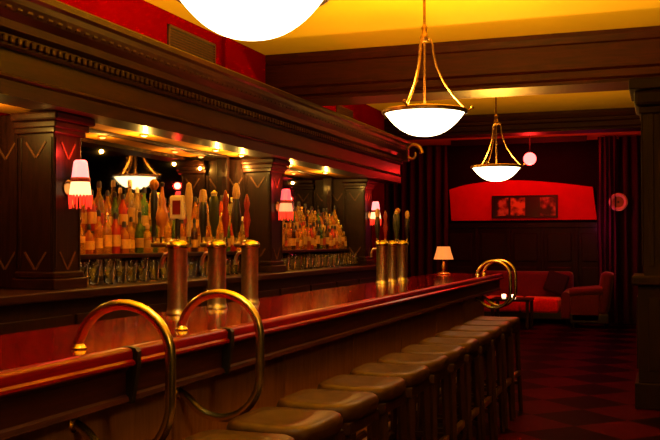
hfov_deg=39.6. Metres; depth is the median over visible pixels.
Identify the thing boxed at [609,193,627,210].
wall ornament
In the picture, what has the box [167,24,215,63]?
air vent
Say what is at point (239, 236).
bottle
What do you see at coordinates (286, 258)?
pint glass
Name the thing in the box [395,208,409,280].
tap tower
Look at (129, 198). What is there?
bottle
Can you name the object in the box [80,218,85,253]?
bottle
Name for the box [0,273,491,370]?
countertop
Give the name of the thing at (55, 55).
bar canopy
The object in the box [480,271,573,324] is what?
sofa
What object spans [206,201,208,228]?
bottle
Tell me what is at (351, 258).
pint glass
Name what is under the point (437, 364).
bar stool
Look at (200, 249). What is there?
bottle
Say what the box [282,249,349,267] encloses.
shelf
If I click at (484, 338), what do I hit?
bar stool
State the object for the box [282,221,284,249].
bottle
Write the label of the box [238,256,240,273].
pint glass
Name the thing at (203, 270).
pint glass
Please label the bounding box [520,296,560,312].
seat cushion
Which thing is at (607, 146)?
curtain
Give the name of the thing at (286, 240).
bottle
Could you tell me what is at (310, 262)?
pint glass
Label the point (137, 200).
bottle
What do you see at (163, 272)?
pint glass
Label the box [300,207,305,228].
bottle
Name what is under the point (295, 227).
bottle
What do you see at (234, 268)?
pint glass
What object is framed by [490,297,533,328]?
coffee table
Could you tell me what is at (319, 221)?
bottle
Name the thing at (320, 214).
bottle
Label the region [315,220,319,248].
bottle
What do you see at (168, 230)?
bottle
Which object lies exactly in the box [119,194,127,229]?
bottle
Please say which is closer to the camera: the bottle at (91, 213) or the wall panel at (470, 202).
the bottle at (91, 213)
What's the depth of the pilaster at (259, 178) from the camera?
8.05 m
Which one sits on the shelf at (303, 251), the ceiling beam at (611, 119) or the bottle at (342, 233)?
the bottle at (342, 233)
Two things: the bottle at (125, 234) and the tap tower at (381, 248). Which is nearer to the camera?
the bottle at (125, 234)
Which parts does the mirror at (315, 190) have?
glass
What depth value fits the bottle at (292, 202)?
9.34 m
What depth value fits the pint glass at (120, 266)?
5.90 m
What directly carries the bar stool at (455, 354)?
on the floor
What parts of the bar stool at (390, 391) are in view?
seat, leg, seat frame, leg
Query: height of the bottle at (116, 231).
0.272 m
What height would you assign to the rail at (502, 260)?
0.533 m
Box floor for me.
[397,319,659,439]
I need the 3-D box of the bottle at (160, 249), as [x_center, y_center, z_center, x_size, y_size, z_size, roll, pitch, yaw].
[-1.235,0.099,6.689,0.057,0.278,0.058,1,-2,-43]
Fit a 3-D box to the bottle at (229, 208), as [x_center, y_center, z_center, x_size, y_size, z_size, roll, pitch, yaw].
[-0.894,-0.055,7.950,0.069,0.344,0.071,0,-1,17]
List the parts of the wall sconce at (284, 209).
lamp shade, lamp shade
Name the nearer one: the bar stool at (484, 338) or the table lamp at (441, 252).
the bar stool at (484, 338)
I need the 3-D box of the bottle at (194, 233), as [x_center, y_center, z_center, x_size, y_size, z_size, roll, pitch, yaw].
[-1.059,0.118,7.154,0.055,0.262,0.053,-1,-2,39]
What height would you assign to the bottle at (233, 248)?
0.281 m
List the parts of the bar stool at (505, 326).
leg, seat, leg, seat frame, foot plate, leg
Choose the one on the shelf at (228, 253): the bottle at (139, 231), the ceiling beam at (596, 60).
the bottle at (139, 231)
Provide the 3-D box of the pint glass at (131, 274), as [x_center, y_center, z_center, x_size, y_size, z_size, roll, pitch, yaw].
[-1.314,0.340,6.067,0.082,0.146,0.082,0,-1,20]
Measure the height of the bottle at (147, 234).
0.208 m
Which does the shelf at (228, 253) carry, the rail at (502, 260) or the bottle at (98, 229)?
the bottle at (98, 229)
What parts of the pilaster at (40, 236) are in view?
moulding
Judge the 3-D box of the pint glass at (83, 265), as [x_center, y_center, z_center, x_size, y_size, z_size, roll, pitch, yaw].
[-1.497,0.327,5.528,0.082,0.146,0.082,0,-1,20]
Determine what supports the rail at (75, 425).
attached to the bar counter at (116, 384)
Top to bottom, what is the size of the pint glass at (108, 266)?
0.146 m
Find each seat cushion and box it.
[484,295,522,311]
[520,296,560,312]
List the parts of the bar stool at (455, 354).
leg, seat, leg, seat frame, foot plate, leg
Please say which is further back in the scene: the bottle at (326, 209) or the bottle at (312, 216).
the bottle at (326, 209)
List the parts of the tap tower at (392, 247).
tap handle, tap handle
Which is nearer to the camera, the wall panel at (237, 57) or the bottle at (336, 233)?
the wall panel at (237, 57)
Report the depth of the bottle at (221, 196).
7.83 m
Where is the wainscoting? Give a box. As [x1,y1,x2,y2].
[447,222,598,319]
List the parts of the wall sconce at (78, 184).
lamp shade, lamp shade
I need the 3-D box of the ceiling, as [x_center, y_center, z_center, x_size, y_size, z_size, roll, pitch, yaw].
[1.626,-1.710,7.216,9.000,0.120,19.800,0,-1,20]
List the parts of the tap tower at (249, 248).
tap handle, spout, tap handle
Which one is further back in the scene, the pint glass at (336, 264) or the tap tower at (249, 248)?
the pint glass at (336, 264)
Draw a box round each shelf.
[80,251,240,277]
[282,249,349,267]
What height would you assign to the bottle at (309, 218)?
0.267 m
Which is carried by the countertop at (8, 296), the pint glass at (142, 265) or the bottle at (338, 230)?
the pint glass at (142, 265)
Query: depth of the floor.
8.86 m
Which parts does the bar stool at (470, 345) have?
leg, seat, leg, seat frame, foot plate, leg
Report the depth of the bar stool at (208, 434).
2.98 m
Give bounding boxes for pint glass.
[80,262,88,276]
[88,262,100,285]
[102,261,114,284]
[115,261,127,283]
[125,260,137,282]
[137,260,147,281]
[148,259,159,280]
[160,259,167,279]
[188,258,197,277]
[198,258,207,276]
[226,257,231,274]
[231,257,239,274]
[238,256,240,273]
[282,255,289,270]
[289,255,296,269]
[294,254,301,269]
[302,254,308,268]
[308,254,313,268]
[313,254,319,267]
[319,254,323,267]
[322,253,328,266]
[329,253,334,266]
[334,253,339,266]
[339,253,344,265]
[344,253,349,265]
[349,253,353,265]
[352,252,358,264]
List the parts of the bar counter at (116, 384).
panel, panel, panel, panel, panel, foot rail, panel, panel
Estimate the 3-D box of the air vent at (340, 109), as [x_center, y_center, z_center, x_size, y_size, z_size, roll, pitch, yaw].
[0.183,-1.284,11.287,0.020,0.200,0.600,0,-1,20]
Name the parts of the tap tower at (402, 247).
tap handle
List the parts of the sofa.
backrest, arm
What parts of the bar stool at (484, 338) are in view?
leg, seat, leg, seat frame, foot plate, leg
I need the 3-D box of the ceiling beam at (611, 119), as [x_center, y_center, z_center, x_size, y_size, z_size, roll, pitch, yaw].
[3.675,-1.381,12.902,8.700,0.270,0.600,0,-1,20]
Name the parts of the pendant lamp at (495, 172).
arm, arm, stem, rod, lamp shade, arm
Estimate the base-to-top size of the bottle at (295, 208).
0.286 m
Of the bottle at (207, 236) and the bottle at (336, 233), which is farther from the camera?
the bottle at (336, 233)
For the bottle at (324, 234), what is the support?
on the shelf at (303, 251)
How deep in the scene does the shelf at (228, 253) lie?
6.29 m
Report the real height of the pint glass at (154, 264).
0.146 m
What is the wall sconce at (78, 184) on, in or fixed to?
attached to the pilaster at (40, 236)
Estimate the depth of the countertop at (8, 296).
5.65 m
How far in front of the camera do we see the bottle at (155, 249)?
6.58 m
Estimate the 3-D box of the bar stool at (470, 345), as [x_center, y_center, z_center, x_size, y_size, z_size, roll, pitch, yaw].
[0.760,1.157,5.848,0.370,0.784,0.400,0,-1,19]
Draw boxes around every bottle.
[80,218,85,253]
[81,199,86,230]
[85,224,94,253]
[86,190,96,230]
[94,181,103,224]
[94,210,102,253]
[103,213,111,253]
[104,190,111,225]
[111,192,118,223]
[111,213,120,253]
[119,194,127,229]
[121,221,130,252]
[125,180,134,230]
[128,217,134,252]
[135,187,141,228]
[135,212,143,252]
[141,187,148,230]
[144,224,152,252]
[148,193,156,230]
[150,225,157,252]
[158,226,164,252]
[164,213,171,251]
[168,198,172,226]
[171,220,174,239]
[180,220,185,240]
[191,218,197,251]
[192,197,198,228]
[197,227,204,251]
[204,228,209,251]
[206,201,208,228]
[208,222,211,240]
[216,227,219,239]
[218,212,223,239]
[219,195,222,222]
[226,225,230,250]
[228,195,230,226]
[229,197,233,217]
[230,218,236,250]
[237,232,241,250]
[240,217,244,240]
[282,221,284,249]
[284,224,287,249]
[286,219,291,249]
[291,219,295,249]
[292,202,294,226]
[294,207,298,231]
[294,225,298,249]
[297,201,301,228]
[298,224,302,249]
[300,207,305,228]
[301,221,306,248]
[303,204,307,227]
[306,223,310,248]
[307,210,310,228]
[309,224,313,248]
[310,206,314,229]
[312,222,315,248]
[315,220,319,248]
[318,220,322,248]
[319,213,323,228]
[322,208,325,231]
[322,226,325,248]
[325,208,328,228]
[325,223,328,248]
[328,214,332,228]
[328,229,332,248]
[331,212,334,229]
[331,225,334,248]
[333,205,337,228]
[334,226,338,248]
[336,220,341,248]
[340,225,344,248]
[343,231,346,248]
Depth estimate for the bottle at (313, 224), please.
9.61 m
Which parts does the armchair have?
arm, arm, backrest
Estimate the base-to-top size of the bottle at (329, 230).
0.224 m
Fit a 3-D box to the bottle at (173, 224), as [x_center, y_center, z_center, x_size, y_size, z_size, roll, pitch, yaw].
[-1.170,0.101,6.877,0.059,0.282,0.057,1,-1,-25]
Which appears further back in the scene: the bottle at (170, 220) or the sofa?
the sofa
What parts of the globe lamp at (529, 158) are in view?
globe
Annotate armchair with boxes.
[569,271,614,328]
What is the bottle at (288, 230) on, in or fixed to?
on the shelf at (303, 251)
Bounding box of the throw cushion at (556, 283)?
[543,271,569,295]
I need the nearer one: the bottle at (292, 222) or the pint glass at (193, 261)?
the pint glass at (193, 261)
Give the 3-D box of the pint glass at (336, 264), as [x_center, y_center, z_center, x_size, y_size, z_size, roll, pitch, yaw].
[0.064,0.430,9.897,0.082,0.146,0.082,0,-1,20]
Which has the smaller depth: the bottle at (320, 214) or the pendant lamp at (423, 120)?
the pendant lamp at (423, 120)
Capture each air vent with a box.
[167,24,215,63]
[336,105,352,118]
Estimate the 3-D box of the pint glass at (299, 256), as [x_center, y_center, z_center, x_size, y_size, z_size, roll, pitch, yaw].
[-0.307,0.405,8.840,0.082,0.146,0.082,0,-1,20]
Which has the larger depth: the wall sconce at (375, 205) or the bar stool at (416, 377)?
the wall sconce at (375, 205)
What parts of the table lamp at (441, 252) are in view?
stem, lamp shade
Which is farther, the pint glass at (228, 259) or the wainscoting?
the wainscoting
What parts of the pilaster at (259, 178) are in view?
moulding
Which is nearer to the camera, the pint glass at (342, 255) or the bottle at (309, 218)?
the bottle at (309, 218)
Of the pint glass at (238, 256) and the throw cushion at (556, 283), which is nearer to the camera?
the pint glass at (238, 256)
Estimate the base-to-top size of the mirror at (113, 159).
1.026 m
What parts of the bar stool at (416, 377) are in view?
seat, leg, seat frame, leg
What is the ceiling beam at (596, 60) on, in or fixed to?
attached to the wall at (143, 17)
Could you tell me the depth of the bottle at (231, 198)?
8.03 m
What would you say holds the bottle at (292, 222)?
on the shelf at (303, 251)
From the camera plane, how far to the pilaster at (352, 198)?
10.62 m
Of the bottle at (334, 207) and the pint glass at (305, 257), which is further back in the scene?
the bottle at (334, 207)
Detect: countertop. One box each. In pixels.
[0,263,375,305]
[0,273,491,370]
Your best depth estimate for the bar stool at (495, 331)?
6.69 m
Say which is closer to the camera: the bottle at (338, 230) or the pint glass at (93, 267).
the pint glass at (93, 267)
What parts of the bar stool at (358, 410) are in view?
seat, leg, seat frame, leg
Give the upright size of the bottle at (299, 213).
0.347 m
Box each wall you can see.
[0,0,383,262]
[421,139,619,320]
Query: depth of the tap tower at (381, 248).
7.84 m
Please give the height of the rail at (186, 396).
0.533 m
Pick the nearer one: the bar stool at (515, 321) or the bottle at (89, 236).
the bottle at (89, 236)
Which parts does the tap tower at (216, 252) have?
tap handle, spout, tap handle, tap handle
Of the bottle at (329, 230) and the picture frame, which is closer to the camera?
the bottle at (329, 230)
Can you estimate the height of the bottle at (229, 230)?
0.295 m
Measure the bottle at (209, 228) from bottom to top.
0.265 m
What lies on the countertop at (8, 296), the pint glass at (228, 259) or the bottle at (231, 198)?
the pint glass at (228, 259)
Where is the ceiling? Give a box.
[144,0,659,145]
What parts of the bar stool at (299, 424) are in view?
seat frame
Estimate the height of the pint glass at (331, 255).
0.146 m
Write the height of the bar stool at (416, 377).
0.784 m
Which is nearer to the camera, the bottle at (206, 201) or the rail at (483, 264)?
the bottle at (206, 201)
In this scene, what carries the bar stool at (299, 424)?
on the floor
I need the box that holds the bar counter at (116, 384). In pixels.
[0,273,503,439]
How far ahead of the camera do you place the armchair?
14.84 m
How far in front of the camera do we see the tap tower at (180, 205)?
4.52 m
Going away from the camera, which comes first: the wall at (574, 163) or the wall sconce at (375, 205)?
the wall sconce at (375, 205)
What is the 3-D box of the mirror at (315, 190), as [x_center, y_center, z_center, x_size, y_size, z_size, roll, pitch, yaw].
[-0.404,-0.020,9.555,0.064,1.026,2.400,0,-1,20]
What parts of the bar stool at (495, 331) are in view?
leg, seat, leg, seat frame, foot plate, leg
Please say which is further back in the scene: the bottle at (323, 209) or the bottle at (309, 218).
the bottle at (323, 209)
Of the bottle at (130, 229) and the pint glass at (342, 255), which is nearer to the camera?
the bottle at (130, 229)
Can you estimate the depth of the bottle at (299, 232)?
9.24 m
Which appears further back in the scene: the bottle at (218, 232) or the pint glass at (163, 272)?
the bottle at (218, 232)
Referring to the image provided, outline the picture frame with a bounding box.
[492,195,557,217]
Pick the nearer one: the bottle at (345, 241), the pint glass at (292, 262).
the pint glass at (292, 262)
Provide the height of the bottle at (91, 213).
0.273 m
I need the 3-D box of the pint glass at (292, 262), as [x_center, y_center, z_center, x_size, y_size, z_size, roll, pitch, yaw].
[-0.358,0.402,8.688,0.082,0.146,0.082,0,-1,20]
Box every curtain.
[384,146,447,276]
[597,136,617,323]
[618,136,643,323]
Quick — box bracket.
[402,143,423,161]
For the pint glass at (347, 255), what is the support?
on the countertop at (8, 296)
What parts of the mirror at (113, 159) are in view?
frame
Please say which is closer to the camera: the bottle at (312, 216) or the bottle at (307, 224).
the bottle at (307, 224)
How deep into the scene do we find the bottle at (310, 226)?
9.52 m
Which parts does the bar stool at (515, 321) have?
seat, leg, seat frame, foot plate, leg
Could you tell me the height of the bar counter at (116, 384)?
1.056 m
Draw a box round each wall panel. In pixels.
[222,37,264,82]
[449,180,596,220]
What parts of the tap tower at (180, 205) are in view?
tap handle, knob, tap handle, spout, tap handle, tap handle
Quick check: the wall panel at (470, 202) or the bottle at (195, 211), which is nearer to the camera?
the bottle at (195, 211)
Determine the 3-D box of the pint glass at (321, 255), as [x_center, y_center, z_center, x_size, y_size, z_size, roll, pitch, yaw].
[-0.104,0.420,9.447,0.082,0.146,0.082,0,-1,20]
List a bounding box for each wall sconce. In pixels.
[63,160,92,208]
[275,189,293,220]
[368,202,380,225]
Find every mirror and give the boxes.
[80,129,229,281]
[239,159,332,254]
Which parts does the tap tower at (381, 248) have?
tap handle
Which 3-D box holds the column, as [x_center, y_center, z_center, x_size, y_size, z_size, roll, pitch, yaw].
[2.987,0.203,7.956,0.710,2.790,0.740,0,-1,20]
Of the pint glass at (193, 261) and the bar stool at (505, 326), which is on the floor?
the bar stool at (505, 326)
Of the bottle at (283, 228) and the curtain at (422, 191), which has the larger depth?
the curtain at (422, 191)
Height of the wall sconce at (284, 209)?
0.279 m
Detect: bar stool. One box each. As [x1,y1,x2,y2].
[182,430,294,439]
[226,407,342,439]
[276,389,378,439]
[317,374,406,439]
[350,363,430,439]
[376,353,449,439]
[398,344,466,439]
[416,337,481,439]
[435,331,494,439]
[449,325,504,439]
[462,320,513,428]
[472,316,522,417]
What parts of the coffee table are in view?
leg, leg, leg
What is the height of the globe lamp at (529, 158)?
0.610 m
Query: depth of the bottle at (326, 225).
9.98 m
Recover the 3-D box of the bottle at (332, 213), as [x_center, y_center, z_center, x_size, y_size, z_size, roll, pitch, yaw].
[0.028,0.043,10.509,0.070,0.269,0.072,-1,-1,26]
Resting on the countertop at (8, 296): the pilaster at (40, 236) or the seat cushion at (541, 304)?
the pilaster at (40, 236)
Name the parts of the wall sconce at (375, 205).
lamp shade, lamp shade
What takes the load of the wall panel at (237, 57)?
attached to the wall at (143, 17)
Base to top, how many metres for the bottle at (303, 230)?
0.286 m
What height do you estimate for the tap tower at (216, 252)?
0.646 m
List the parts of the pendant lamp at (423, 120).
arm, arm, stem, rod, lamp shade, arm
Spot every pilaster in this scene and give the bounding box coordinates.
[0,111,94,289]
[229,158,290,272]
[333,178,377,264]
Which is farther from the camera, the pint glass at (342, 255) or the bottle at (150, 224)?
the pint glass at (342, 255)
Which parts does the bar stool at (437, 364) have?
leg, seat, leg, seat frame, foot plate, leg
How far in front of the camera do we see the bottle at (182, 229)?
6.95 m
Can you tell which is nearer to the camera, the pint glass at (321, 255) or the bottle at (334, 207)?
the pint glass at (321, 255)
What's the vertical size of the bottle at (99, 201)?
0.337 m
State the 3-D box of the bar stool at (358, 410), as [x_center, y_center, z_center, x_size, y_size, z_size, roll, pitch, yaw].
[-0.006,1.107,3.723,0.370,0.784,0.400,-1,-1,22]
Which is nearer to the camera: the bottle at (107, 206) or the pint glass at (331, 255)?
the bottle at (107, 206)
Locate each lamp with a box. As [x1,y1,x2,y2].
[176,0,328,40]
[382,0,473,136]
[434,247,452,273]
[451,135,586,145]
[470,97,525,181]
[523,135,535,164]
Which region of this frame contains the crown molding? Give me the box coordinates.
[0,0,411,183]
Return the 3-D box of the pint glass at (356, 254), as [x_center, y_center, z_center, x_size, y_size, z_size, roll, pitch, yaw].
[0.293,0.444,10.494,0.082,0.146,0.082,0,-1,20]
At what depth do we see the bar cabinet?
5.67 m
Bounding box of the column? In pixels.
[629,77,659,409]
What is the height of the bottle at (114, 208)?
0.273 m
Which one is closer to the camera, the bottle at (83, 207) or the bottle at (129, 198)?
the bottle at (83, 207)
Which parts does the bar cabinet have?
door, door, door, door, door, door, door, door, door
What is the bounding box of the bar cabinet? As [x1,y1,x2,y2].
[0,270,375,334]
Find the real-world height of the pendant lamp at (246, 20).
1.160 m
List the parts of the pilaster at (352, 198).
moulding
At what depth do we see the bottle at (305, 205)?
9.70 m
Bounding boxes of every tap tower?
[149,179,192,314]
[199,189,229,308]
[231,183,259,303]
[370,208,388,283]
[383,210,399,281]
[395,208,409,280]
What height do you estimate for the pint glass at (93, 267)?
0.146 m
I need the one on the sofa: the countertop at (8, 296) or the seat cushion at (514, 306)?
the seat cushion at (514, 306)
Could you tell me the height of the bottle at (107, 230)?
0.268 m
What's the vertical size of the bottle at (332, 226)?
0.262 m
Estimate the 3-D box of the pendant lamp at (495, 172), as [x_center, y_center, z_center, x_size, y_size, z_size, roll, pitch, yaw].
[1.704,-0.997,9.364,0.548,1.205,0.560,0,-1,20]
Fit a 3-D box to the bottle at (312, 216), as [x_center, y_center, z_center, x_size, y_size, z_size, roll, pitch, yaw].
[-0.195,0.006,9.890,0.064,0.314,0.066,1,-2,-40]
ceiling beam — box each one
[265,26,659,105]
[384,107,640,139]
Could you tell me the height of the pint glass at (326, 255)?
0.146 m
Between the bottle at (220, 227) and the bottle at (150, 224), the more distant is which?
the bottle at (220, 227)
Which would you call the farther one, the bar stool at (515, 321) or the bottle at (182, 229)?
the bar stool at (515, 321)
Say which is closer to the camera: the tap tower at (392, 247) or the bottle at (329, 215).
the tap tower at (392, 247)
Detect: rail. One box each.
[68,299,175,439]
[175,289,264,421]
[475,260,511,309]
[481,259,516,306]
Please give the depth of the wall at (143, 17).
7.12 m
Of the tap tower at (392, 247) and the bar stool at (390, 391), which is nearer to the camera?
the bar stool at (390, 391)
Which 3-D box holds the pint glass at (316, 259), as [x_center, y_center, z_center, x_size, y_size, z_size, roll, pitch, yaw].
[-0.138,0.416,9.289,0.082,0.146,0.082,0,-1,20]
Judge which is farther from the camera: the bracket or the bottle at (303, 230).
the bracket
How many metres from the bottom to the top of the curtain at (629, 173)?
3.180 m

